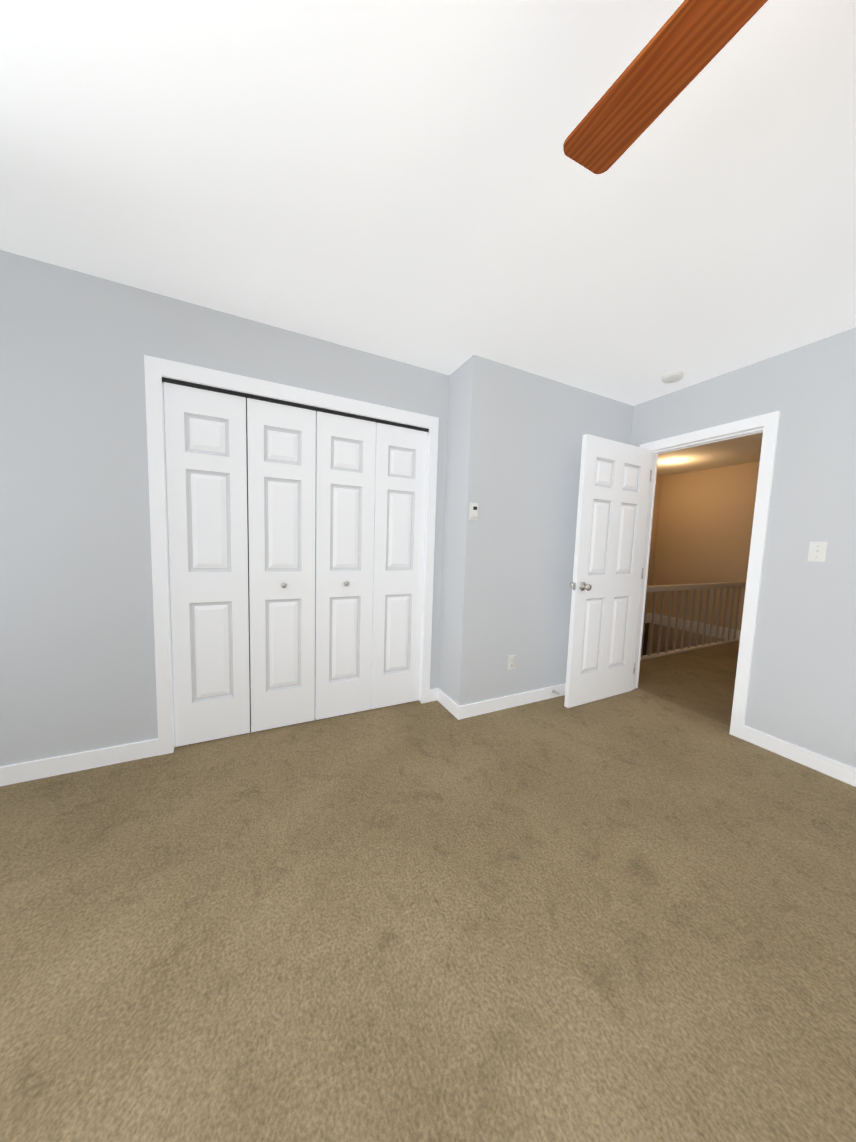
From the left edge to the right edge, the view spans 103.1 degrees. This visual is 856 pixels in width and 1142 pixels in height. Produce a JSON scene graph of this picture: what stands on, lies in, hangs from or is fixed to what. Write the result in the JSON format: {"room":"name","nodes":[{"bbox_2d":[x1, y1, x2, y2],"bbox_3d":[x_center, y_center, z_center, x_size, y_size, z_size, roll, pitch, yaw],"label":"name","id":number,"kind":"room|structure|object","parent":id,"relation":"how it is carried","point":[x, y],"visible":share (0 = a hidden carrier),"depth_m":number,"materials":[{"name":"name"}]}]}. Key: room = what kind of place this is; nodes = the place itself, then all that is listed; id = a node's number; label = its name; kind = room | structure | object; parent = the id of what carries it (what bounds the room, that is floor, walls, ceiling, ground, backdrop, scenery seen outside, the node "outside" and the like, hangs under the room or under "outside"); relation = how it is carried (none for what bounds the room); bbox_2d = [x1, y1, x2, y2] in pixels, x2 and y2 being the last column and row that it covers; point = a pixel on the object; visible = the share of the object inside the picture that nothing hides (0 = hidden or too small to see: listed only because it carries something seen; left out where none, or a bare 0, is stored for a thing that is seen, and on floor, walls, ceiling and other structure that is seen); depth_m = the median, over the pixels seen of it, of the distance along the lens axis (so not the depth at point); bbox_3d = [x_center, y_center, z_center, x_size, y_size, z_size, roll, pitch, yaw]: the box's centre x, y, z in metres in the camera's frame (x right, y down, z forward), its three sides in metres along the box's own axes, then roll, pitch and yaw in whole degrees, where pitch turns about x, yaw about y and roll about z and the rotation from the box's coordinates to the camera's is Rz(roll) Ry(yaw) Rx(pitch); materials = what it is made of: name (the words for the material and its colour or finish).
{"room":"empty bedroom","nodes":[
{"label":"empty bedroom","id":0,"kind":"room"},
{"bbox_2d":[0,250,448,766],"bbox_3d":[-1.130,-0.201,2.038,2.717,2.449,0.120,-1,5,-26],"label":"wall","id":1,"kind":"structure","parent":0,"point":[77,660],"depth_m":1.70,"materials":[{"name":"grey paint"}]},
{"bbox_2d":[0,739,158,785],"bbox_3d":[-1.919,0.986,1.698,0.921,0.092,0.013,-1,5,-26],"label":"baseboard","id":2,"kind":"structure","parent":1,"relation":"attached to","point":[38,769],"depth_m":1.75,"materials":[{"name":"white wood"}]},
{"bbox_2d":[164,382,249,746],"bbox_3d":[-1.258,0.000,1.968,0.381,2.030,0.030,-1,5,-26],"label":"bifold closet door","id":3,"kind":"structure","parent":1,"relation":"in","point":[206,453],"depth_m":1.95,"materials":[{"name":"white wood"}]},
{"bbox_2d":[247,398,315,731],"bbox_3d":[-0.902,-0.002,2.122,0.381,2.030,0.065,-1,5,-26],"label":"bifold closet door","id":4,"kind":"structure","parent":1,"relation":"in","point":[281,438],"depth_m":2.12,"materials":[{"name":"white wood"}]},
{"bbox_2d":[144,355,438,754],"bbox_3d":[-0.742,-0.044,2.234,1.682,2.130,0.136,-1,5,-26],"label":"trim","id":5,"kind":"structure","parent":1,"relation":"attached to","point":[157,369],"depth_m":1.88,"materials":[{"name":"white wood"}]},
{"bbox_2d":[162,377,428,431],"bbox_3d":[-0.704,-1.013,2.139,1.558,0.022,0.045,-1,5,-26],"label":"door track","id":6,"kind":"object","parent":1,"relation":"attached to","point":[214,389],"depth_m":2.04,"materials":[{"name":"black metal"}]},
{"bbox_2d":[315,411,375,719],"bbox_3d":[-0.553,-0.005,2.292,0.381,2.030,0.065,-1,5,-26],"label":"bifold closet door","id":7,"kind":"structure","parent":1,"relation":"in","point":[345,471],"depth_m":2.29,"materials":[{"name":"white wood"}]},
{"bbox_2d":[371,423,427,708],"bbox_3d":[-0.213,-0.010,2.477,0.381,2.030,0.030,-1,5,-26],"label":"bifold closet door","id":8,"kind":"structure","parent":1,"relation":"in","point":[400,494],"depth_m":2.46,"materials":[{"name":"white wood"}]},
{"bbox_2d":[432,688,455,716],"bbox_3d":[0.138,0.981,2.540,0.017,0.092,0.300,-1,5,-26],"label":"baseboard","id":9,"kind":"structure","parent":1,"relation":"attached to","point":[437,694],"depth_m":2.56,"materials":[{"name":"white wood"}]},
{"bbox_2d":[0,641,855,1141],"bbox_3d":[1.696,1.276,1.670,7.690,0.250,4.872,-1,5,-26],"label":"floor","id":10,"kind":"structure","parent":0,"point":[628,916],"depth_m":1.07,"materials":[{"name":"beige carpet"}]},
{"bbox_2d":[640,582,745,659],"bbox_3d":[2.999,0.512,4.071,2.990,0.950,0.110,-1,5,-26],"label":"stair railing","id":11,"kind":"object","parent":10,"relation":"on","point":[655,589],"visible":0.65,"depth_m":4.19,"materials":[{"name":"paint"}]},
{"bbox_2d":[0,0,855,475],"bbox_3d":[1.663,-1.371,1.686,7.690,0.120,5.405,-1,5,-26],"label":"ceiling","id":12,"kind":"structure","parent":0,"point":[406,182],"depth_m":1.14,"materials":[{"name":"white paint"}]},
{"bbox_2d":[563,0,767,173],"bbox_3d":[0.688,-1.026,0.266,1.301,0.390,1.274,-1,5,-26],"label":"ceiling fan","id":13,"kind":"object","parent":12,"relation":"hanging from","point":[684,46],"visible":1,"depth_m":0.67,"materials":[{"name":"brown wood"}]},
{"bbox_2d":[662,371,683,383],"bbox_3d":[1.710,-1.348,2.376,0.124,0.040,0.124,-1,5,-26],"label":"smoke detector","id":14,"kind":"object","parent":12,"relation":"attached to","point":[672,377],"visible":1,"depth_m":2.35,"materials":[{"name":"white plastic"}]},
{"bbox_2d":[438,355,632,705],"bbox_3d":[0.890,-0.204,2.846,1.623,2.449,0.438,-1,5,-26],"label":"wall","id":15,"kind":"structure","parent":0,"point":[514,448],"depth_m":2.48,"materials":[{"name":"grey paint"}]},
{"bbox_2d":[469,502,477,519],"bbox_3d":[0.313,-0.401,2.287,0.066,0.116,0.023,-1,5,-26],"label":"thermostat","id":16,"kind":"object","parent":15,"relation":"attached to","point":[473,511],"visible":0.98,"depth_m":2.28,"materials":[{"name":"white plastic"}]},
{"bbox_2d":[456,683,565,719],"bbox_3d":[0.952,0.991,2.728,1.636,0.092,0.042,-1,5,-26],"label":"baseboard","id":17,"kind":"structure","parent":15,"relation":"attached to","point":[487,706],"depth_m":2.57,"materials":[{"name":"white wood"}]},
{"bbox_2d":[507,655,515,669],"bbox_3d":[0.632,0.691,2.560,0.070,0.114,0.009,-1,5,-26],"label":"outlet","id":18,"kind":"object","parent":15,"relation":"attached to","point":[511,661],"visible":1,"depth_m":2.56,"materials":[{"name":"white plastic"}]},
{"bbox_2d":[642,475,661,655],"bbox_3d":[2.482,1.047,5.280,3.110,5.249,0.120,-1,5,-26],"label":"wall","id":19,"kind":"structure","parent":0,"point":[654,530],"depth_m":5.70,"materials":[{"name":"beige paint"}]},
{"bbox_2d":[646,461,759,654],"bbox_3d":[4.621,1.198,4.306,0.120,5.249,3.520,-1,5,-26],"label":"wall","id":20,"kind":"structure","parent":0,"point":[705,525],"depth_m":5.11,"materials":[{"name":"beige paint"}]},
{"bbox_2d":[645,613,740,640],"bbox_3d":[3.205,0.965,3.658,2.990,0.170,3.400,-1,5,-26],"label":"skirt","id":21,"kind":"object","parent":20,"relation":"attached to","point":[672,622],"visible":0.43,"depth_m":5.23,"materials":[{"name":"wood"}]},
{"bbox_2d":[630,327,855,768],"bbox_3d":[2.229,-0.097,2.090,0.120,2.449,5.404,-1,5,-26],"label":"wall","id":22,"kind":"structure","parent":0,"point":[802,689],"depth_m":2.00,"materials":[{"name":"grey paint"}]},
{"bbox_2d":[564,434,651,707],"bbox_3d":[1.440,0.030,2.682,0.791,2.022,0.169,-1,5,-26],"label":"bedroom door","id":23,"kind":"structure","parent":22,"relation":"in","point":[615,479],"depth_m":2.64,"materials":[{"name":"white wood"}]},
{"bbox_2d":[632,411,779,738],"bbox_3d":[1.992,0.028,2.579,0.152,2.101,0.857,-1,5,-26],"label":"door frame","id":24,"kind":"structure","parent":22,"relation":"attached to","point":[767,425],"depth_m":2.23,"materials":[{"name":"white wood"}]},
{"bbox_2d":[742,725,855,786],"bbox_3d":[2.669,1.187,1.060,0.013,0.092,2.661,-1,5,-26],"label":"baseboard","id":25,"kind":"structure","parent":22,"relation":"attached to","point":[842,772],"depth_m":2.00,"materials":[{"name":"white wood"}]},
{"bbox_2d":[807,542,827,561],"bbox_3d":[2.223,-0.111,1.942,0.020,0.114,0.070,-1,5,-26],"label":"light switch","id":26,"kind":"object","parent":22,"relation":"attached to","point":[817,552],"visible":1,"depth_m":1.94,"materials":[{"name":"white plastic"}]}
]}

